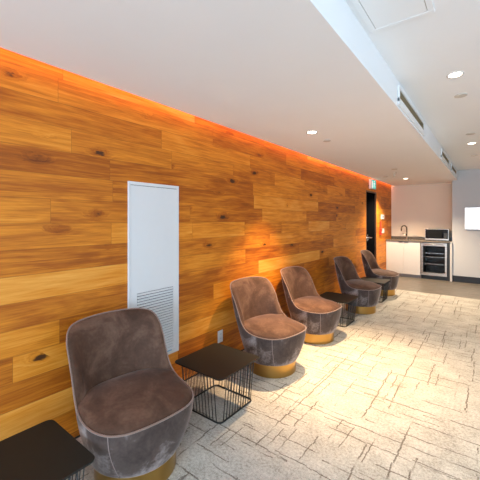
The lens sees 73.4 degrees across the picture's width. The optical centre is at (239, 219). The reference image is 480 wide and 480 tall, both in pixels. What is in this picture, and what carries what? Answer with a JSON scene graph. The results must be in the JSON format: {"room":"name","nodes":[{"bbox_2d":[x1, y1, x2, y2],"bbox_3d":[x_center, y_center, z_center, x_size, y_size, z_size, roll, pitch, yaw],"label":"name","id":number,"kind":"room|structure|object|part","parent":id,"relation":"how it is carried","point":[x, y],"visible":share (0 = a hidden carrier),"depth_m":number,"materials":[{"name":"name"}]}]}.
{"room":"lobby","nodes":[
{"label":"lobby","id":0,"kind":"room"},
{"bbox_2d":[0,47,390,440],"bbox_3d":[0.072,0.134,3.647,0.120,2.540,13.050,0,0,38],"label":"wall","id":1,"kind":"structure","parent":0,"point":[71,144],"depth_m":2.31,"materials":[{"name":"brown wood"}]},
{"bbox_2d":[128,181,178,354],"bbox_3d":[-0.677,0.414,2.571,0.016,1.407,0.487,0,0,38],"label":"vent panel","id":2,"kind":"object","parent":1,"relation":"attached to","point":[153,209],"visible":0.67,"depth_m":2.58,"materials":[{"name":"white metal"}]},
{"bbox_2d":[218,329,222,342],"bbox_3d":[-0.195,1.156,3.199,0.009,0.118,0.072,0,0,38],"label":"wall socket","id":3,"kind":"object","parent":1,"relation":"attached to","point":[220,333],"visible":0.98,"depth_m":3.20,"materials":[{"name":"white plastic"}]},
{"bbox_2d":[366,192,374,256],"bbox_3d":[2.965,0.383,7.301,0.129,2.064,0.808,0,0,38],"label":"door","id":4,"kind":"structure","parent":1,"relation":"in","point":[370,197],"depth_m":7.33,"materials":[{"name":"black paint"}]},
{"bbox_2d":[366,190,375,258],"bbox_3d":[2.961,0.385,7.304,0.040,2.070,0.810,0,0,38],"label":"trim","id":5,"kind":"structure","parent":1,"relation":"attached to","point":[366,190],"depth_m":7.59,"materials":[{"name":"black metal"}]},
{"bbox_2d":[369,179,375,189],"bbox_3d":[2.986,-0.800,7.253,0.064,0.210,0.340,0,0,38],"label":"exit sign","id":6,"kind":"object","parent":1,"relation":"attached to","point":[372,183],"visible":1,"depth_m":7.14,"materials":[{"name":"green plastic"}]},
{"bbox_2d":[0,0,479,185],"bbox_3d":[2.126,-1.075,2.053,5.320,0.321,13.050,0,0,38],"label":"ceiling","id":7,"kind":"structure","parent":0,"point":[276,72],"depth_m":2.04,"materials":[{"name":"paint"}]},
{"bbox_2d":[306,131,317,133],"bbox_3d":[0.750,-0.912,3.355,0.120,0.006,0.120,0,0,38],"label":"recessed light","id":8,"kind":"object","parent":7,"relation":"in","point":[307,132],"visible":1,"depth_m":3.36,"materials":[{"name":"white plastic"}]},
{"bbox_2d":[351,0,434,32],"bbox_3d":[0.727,-1.132,1.588,0.330,0.008,0.660,0,0,38],"label":"ceiling hatch","id":9,"kind":"object","parent":7,"relation":"attached to","point":[378,15],"visible":1,"depth_m":1.74,"materials":[{"name":"paint"}]},
{"bbox_2d":[397,85,424,135],"bbox_3d":[1.667,-1.012,3.099,0.016,0.155,1.260,0,0,38],"label":"ceiling vent","id":10,"kind":"object","parent":7,"relation":"in","point":[403,102],"visible":1,"depth_m":2.96,"materials":[{"name":"white metal"}]},
{"bbox_2d":[441,148,448,167],"bbox_3d":[3.417,-1.012,5.354,0.016,0.155,1.150,0,0,38],"label":"ceiling vent","id":11,"kind":"object","parent":7,"relation":"in","point":[445,159],"visible":1,"depth_m":5.25,"materials":[{"name":"white metal"}]},
{"bbox_2d":[451,163,456,176],"bbox_3d":[4.399,-1.012,6.618,0.016,0.155,1.150,0,0,38],"label":"ceiling vent","id":12,"kind":"object","parent":7,"relation":"in","point":[453,170],"visible":0.98,"depth_m":6.51,"materials":[{"name":"white metal"}]},
{"bbox_2d":[446,71,463,77],"bbox_3d":[1.682,-1.133,2.517,0.120,0.006,0.120,0,0,38],"label":"recessed light","id":13,"kind":"object","parent":7,"relation":"in","point":[458,73],"visible":1,"depth_m":2.51,"materials":[{"name":"white plastic"}]},
{"bbox_2d":[454,93,467,97],"bbox_3d":[2.011,-1.133,2.933,0.100,0.013,0.100,0,0,38],"label":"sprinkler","id":14,"kind":"object","parent":7,"relation":"attached to","point":[461,95],"visible":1,"depth_m":2.92,"materials":[{"name":"beige metal"}]},
{"bbox_2d":[66,276,479,479],"bbox_3d":[2.085,1.470,2.147,5.500,0.100,13.150,0,0,38],"label":"floor","id":15,"kind":"structure","parent":0,"point":[395,394],"depth_m":2.43,"materials":[{"name":"carpet"}]},
{"bbox_2d":[0,420,94,479],"bbox_3d":[-0.984,1.249,1.416,0.485,0.342,0.485,0,0,38],"label":"wire side table","id":16,"kind":"object","parent":15,"relation":"on","point":[45,450],"visible":1,"depth_m":1.48,"materials":[{"name":"black metal"}]},
{"bbox_2d":[66,308,193,479],"bbox_3d":[-0.632,1.012,1.895,0.639,0.817,0.693,0,0,-45],"label":"barrel chair","id":17,"kind":"object","parent":15,"relation":"on","point":[133,410],"visible":0.99,"depth_m":1.80,"materials":[{"name":"brown fabric"}]},
{"bbox_3d":[-0.631,0.842,1.895,0.610,0.467,0.666,0,0,-45],"label":"backrest","id":18,"kind":"part","parent":17,"relation":"part of","materials":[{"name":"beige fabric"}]},
{"bbox_3d":[-0.602,1.026,1.866,0.600,0.115,0.572,0,0,-45],"label":"seat","id":19,"kind":"part","parent":17,"relation":"part of","materials":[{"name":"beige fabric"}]},
{"bbox_2d":[175,343,258,423],"bbox_3d":[-0.172,1.249,2.498,0.485,0.342,0.485,0,0,38],"label":"wire side table","id":20,"kind":"object","parent":15,"relation":"on","point":[216,361],"visible":0.94,"depth_m":2.43,"materials":[{"name":"black metal"}]},
{"bbox_3d":[-0.326,1.252,2.352,0.005,0.322,0.006,0,6,38],"label":"wire rod","id":21,"kind":"part","parent":20,"relation":"part of","materials":[{"name":"black metal"}]},
{"bbox_3d":[-0.301,1.252,2.333,0.005,0.322,0.006,0,6,38],"label":"wire rod","id":22,"kind":"part","parent":20,"relation":"part of","materials":[{"name":"black metal"}]},
{"bbox_3d":[-0.275,1.252,2.313,0.005,0.322,0.006,0,6,38],"label":"wire rod","id":23,"kind":"part","parent":20,"relation":"part of","materials":[{"name":"black metal"}]},
{"bbox_3d":[-0.250,1.252,2.293,0.005,0.322,0.006,0,6,38],"label":"wire rod","id":24,"kind":"part","parent":20,"relation":"part of","materials":[{"name":"black metal"}]},
{"bbox_3d":[-0.225,1.252,2.274,0.005,0.322,0.006,0,6,38],"label":"wire rod","id":25,"kind":"part","parent":20,"relation":"part of","materials":[{"name":"black metal"}]},
{"bbox_3d":[-0.200,1.252,2.254,0.005,0.322,0.006,0,6,38],"label":"wire rod","id":26,"kind":"part","parent":20,"relation":"part of","materials":[{"name":"black metal"}]},
{"bbox_3d":[-0.174,1.252,2.235,0.005,0.322,0.006,0,6,38],"label":"wire rod","id":27,"kind":"part","parent":20,"relation":"part of","materials":[{"name":"black metal"}]},
{"bbox_3d":[-0.104,1.252,2.243,0.006,0.322,0.006,7,4,38],"label":"wire rod","id":28,"kind":"part","parent":20,"relation":"part of","materials":[{"name":"black metal"}]},
{"bbox_3d":[-0.085,1.252,2.269,0.006,0.322,0.006,7,4,38],"label":"wire rod","id":29,"kind":"part","parent":20,"relation":"part of","materials":[{"name":"black metal"}]},
{"bbox_3d":[-0.065,1.252,2.294,0.006,0.322,0.006,7,4,38],"label":"wire rod","id":30,"kind":"part","parent":20,"relation":"part of","materials":[{"name":"black metal"}]},
{"bbox_3d":[-0.045,1.252,2.319,0.006,0.322,0.006,7,4,38],"label":"wire rod","id":31,"kind":"part","parent":20,"relation":"part of","materials":[{"name":"black metal"}]},
{"bbox_3d":[-0.026,1.252,2.345,0.006,0.322,0.006,7,4,38],"label":"wire rod","id":32,"kind":"part","parent":20,"relation":"part of","materials":[{"name":"black metal"}]},
{"bbox_3d":[-0.006,1.252,2.370,0.006,0.322,0.006,7,4,38],"label":"wire rod","id":33,"kind":"part","parent":20,"relation":"part of","materials":[{"name":"black metal"}]},
{"bbox_3d":[0.013,1.252,2.395,0.006,0.322,0.006,7,4,38],"label":"wire rod","id":34,"kind":"part","parent":20,"relation":"part of","materials":[{"name":"black metal"}]},
{"bbox_3d":[0.033,1.252,2.420,0.006,0.322,0.006,7,4,38],"label":"wire rod","id":35,"kind":"part","parent":20,"relation":"part of","materials":[{"name":"black metal"}]},
{"bbox_3d":[0.053,1.252,2.446,0.006,0.322,0.006,7,4,38],"label":"wire rod","id":36,"kind":"part","parent":20,"relation":"part of","materials":[{"name":"black metal"}]},
{"bbox_3d":[0.072,1.252,2.471,0.006,0.322,0.006,7,4,38],"label":"wire rod","id":37,"kind":"part","parent":20,"relation":"part of","materials":[{"name":"black metal"}]},
{"bbox_3d":[0.092,1.252,2.496,0.006,0.322,0.006,7,4,38],"label":"wire rod","id":38,"kind":"part","parent":20,"relation":"part of","materials":[{"name":"black metal"}]},
{"bbox_2d":[230,276,306,377],"bbox_3d":[0.277,1.012,3.139,0.639,0.817,0.693,0,0,-45],"label":"barrel chair","id":39,"kind":"object","parent":15,"relation":"on","point":[266,332],"visible":0.98,"depth_m":2.98,"materials":[{"name":"brown fabric"}]},
{"bbox_3d":[0.278,0.842,3.139,0.610,0.467,0.666,0,0,-45],"label":"backrest","id":40,"kind":"part","parent":39,"relation":"part of","materials":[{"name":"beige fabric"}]},
{"bbox_3d":[0.307,1.026,3.110,0.600,0.115,0.572,0,0,-45],"label":"seat","id":41,"kind":"part","parent":39,"relation":"part of","materials":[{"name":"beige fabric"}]},
{"bbox_2d":[280,266,341,344],"bbox_3d":[0.866,1.012,3.922,0.693,0.817,0.639,0,0,41],"label":"barrel chair","id":42,"kind":"object","parent":15,"relation":"on","point":[320,316],"visible":0.94,"depth_m":3.75,"materials":[{"name":"brown fabric"}]},
{"bbox_3d":[0.867,0.842,3.923,0.666,0.467,0.610,0,0,41],"label":"backrest","id":43,"kind":"part","parent":42,"relation":"part of","materials":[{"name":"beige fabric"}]},
{"bbox_3d":[0.898,1.026,3.895,0.572,0.115,0.600,0,0,41],"label":"seat","id":44,"kind":"part","parent":42,"relation":"part of","materials":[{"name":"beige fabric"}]},
{"bbox_2d":[319,292,358,326],"bbox_3d":[1.356,1.249,4.518,0.485,0.342,0.485,0,0,38],"label":"wire side table","id":45,"kind":"object","parent":15,"relation":"on","point":[339,298],"visible":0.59,"depth_m":4.43,"materials":[{"name":"black metal"}]},
{"bbox_2d":[334,256,381,313],"bbox_3d":[1.857,1.012,5.092,0.693,0.817,0.639,0,0,39],"label":"barrel chair","id":46,"kind":"object","parent":15,"relation":"on","point":[350,283],"visible":0.91,"depth_m":4.90,"materials":[{"name":"brown fabric"}]},
{"bbox_3d":[1.856,0.842,5.091,0.666,0.467,0.610,0,0,39],"label":"backrest","id":47,"kind":"part","parent":46,"relation":"part of","materials":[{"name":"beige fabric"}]},
{"bbox_3d":[1.889,1.026,5.065,0.572,0.115,0.600,0,0,39],"label":"seat","id":48,"kind":"part","parent":46,"relation":"part of","materials":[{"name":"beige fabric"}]},
{"bbox_2d":[360,277,389,301],"bbox_3d":[2.399,1.249,5.797,0.485,0.342,0.485,0,0,38],"label":"wire side table","id":49,"kind":"object","parent":15,"relation":"on","point":[385,282],"visible":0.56,"depth_m":5.74,"materials":[{"name":"black metal"}]},
{"bbox_2d":[360,250,398,295],"bbox_3d":[2.711,1.012,6.249,0.693,0.817,0.639,0,0,36],"label":"barrel chair","id":50,"kind":"object","parent":15,"relation":"on","point":[371,268],"visible":0.83,"depth_m":6.08,"materials":[{"name":"brown fabric"}]},
{"bbox_3d":[2.712,0.842,6.250,0.666,0.467,0.610,0,0,36],"label":"backrest","id":51,"kind":"part","parent":50,"relation":"part of","materials":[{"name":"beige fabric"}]},
{"bbox_3d":[2.746,1.026,6.226,0.572,0.115,0.600,0,0,36],"label":"seat","id":52,"kind":"part","parent":50,"relation":"part of","materials":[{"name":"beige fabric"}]},
{"bbox_2d":[386,241,420,277],"bbox_3d":[4.244,0.978,8.279,0.780,0.885,0.607,0,0,38],"label":"base cabinet","id":53,"kind":"object","parent":15,"relation":"on","point":[402,257],"visible":0.91,"depth_m":8.03,"materials":[{"name":"white laminate"}]},
{"bbox_3d":[3.930,0.941,8.179,0.400,0.802,0.020,0,0,38],"label":"door","id":54,"kind":"part","parent":53,"relation":"part of","materials":[{"name":"white laminate"}]},
{"bbox_3d":[4.236,0.941,7.940,0.370,0.802,0.020,0,0,38],"label":"door","id":55,"kind":"part","parent":53,"relation":"part of","materials":[{"name":"white laminate"}]},
{"bbox_2d":[386,236,451,242],"bbox_3d":[4.483,0.484,8.097,1.389,0.098,0.609,0,0,38],"label":"countertop","id":56,"kind":"structure","parent":53,"relation":"on","point":[393,238],"depth_m":8.12,"materials":[{"name":"brown stone"}]},
{"bbox_2d":[425,229,449,240],"bbox_3d":[4.838,0.356,7.887,0.490,0.280,0.386,0,0,38],"label":"microwave","id":57,"kind":"object","parent":56,"relation":"on","point":[430,234],"visible":1,"depth_m":7.75,"materials":[{"name":"silver metal"}]},
{"bbox_3d":[4.703,0.337,7.793,0.370,0.223,0.018,0,0,38],"label":"door","id":58,"kind":"part","parent":57,"relation":"part of","materials":[{"name":"black glass"}]},
{"bbox_3d":[4.888,0.337,7.649,0.099,0.223,0.018,0,0,38],"label":"control panel","id":59,"kind":"part","parent":57,"relation":"part of","materials":[{"name":"black plastic"}]},
{"bbox_2d":[421,242,446,280],"bbox_3d":[4.758,0.983,7.849,0.530,0.875,0.605,0,0,38],"label":"beverage cooler","id":60,"kind":"object","parent":15,"relation":"on","point":[433,255],"visible":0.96,"depth_m":7.64,"materials":[{"name":"silver metal"}]},
{"bbox_2d":[421,275,446,280],"bbox_3d":[4.777,1.376,7.872,0.530,0.088,0.505,0,0,38],"label":"grille","id":61,"kind":"object","parent":60,"relation":"attached to","point":[435,277],"depth_m":7.64,"materials":[{"name":"metal"}]},
{"bbox_3d":[4.607,0.938,7.654,0.450,0.635,0.006,0,0,38],"label":"glass","id":62,"kind":"part","parent":60,"relation":"part of","materials":[{"name":"black glass"}]},
{"bbox_2d":[447,241,451,281],"bbox_3d":[5.030,0.968,7.684,0.095,0.905,0.589,0,0,38],"label":"end panel","id":63,"kind":"object","parent":15,"relation":"on","point":[451,241],"depth_m":7.47,"materials":[{"name":"white laminate"}]},
{"bbox_3d":[4.848,0.978,7.484,0.053,0.885,0.010,0,0,38],"label":"filler strip","id":64,"kind":"part","parent":63,"relation":"part of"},
{"bbox_2d":[391,183,451,237],"bbox_3d":[4.669,0.142,8.402,1.550,2.556,0.100,0,0,38],"label":"wall","id":65,"kind":"structure","parent":0,"point":[420,208],"depth_m":8.34,"materials":[{"name":"paint"}]},
{"bbox_2d":[391,236,451,239],"bbox_3d":[4.663,0.466,8.329,1.389,0.062,0.021,0,0,38],"label":"backsplash","id":66,"kind":"structure","parent":65,"relation":"attached to","point":[398,237],"depth_m":8.50,"materials":[{"name":"brown stone"}]},
{"bbox_2d":[452,169,479,277],"bbox_3d":[6.601,0.142,6.554,3.770,2.556,0.650,0,0,38],"label":"wall","id":67,"kind":"structure","parent":0,"point":[466,189],"depth_m":7.31,"materials":[{"name":"grey paint"}]},
{"bbox_2d":[452,275,479,283],"bbox_3d":[6.400,1.350,6.291,3.765,0.140,0.012,0,0,38],"label":"baseboard","id":68,"kind":"structure","parent":67,"relation":"attached to","point":[464,279],"depth_m":7.29,"materials":[{"name":"black rubber"}]},
{"bbox_2d":[465,207,479,228],"bbox_3d":[5.427,-0.035,7.023,0.864,0.488,0.046,0,0,38],"label":"wall display","id":69,"kind":"object","parent":67,"relation":"attached to","point":[472,215],"visible":1,"depth_m":7.18,"materials":[{"name":"white metal"}]}
]}

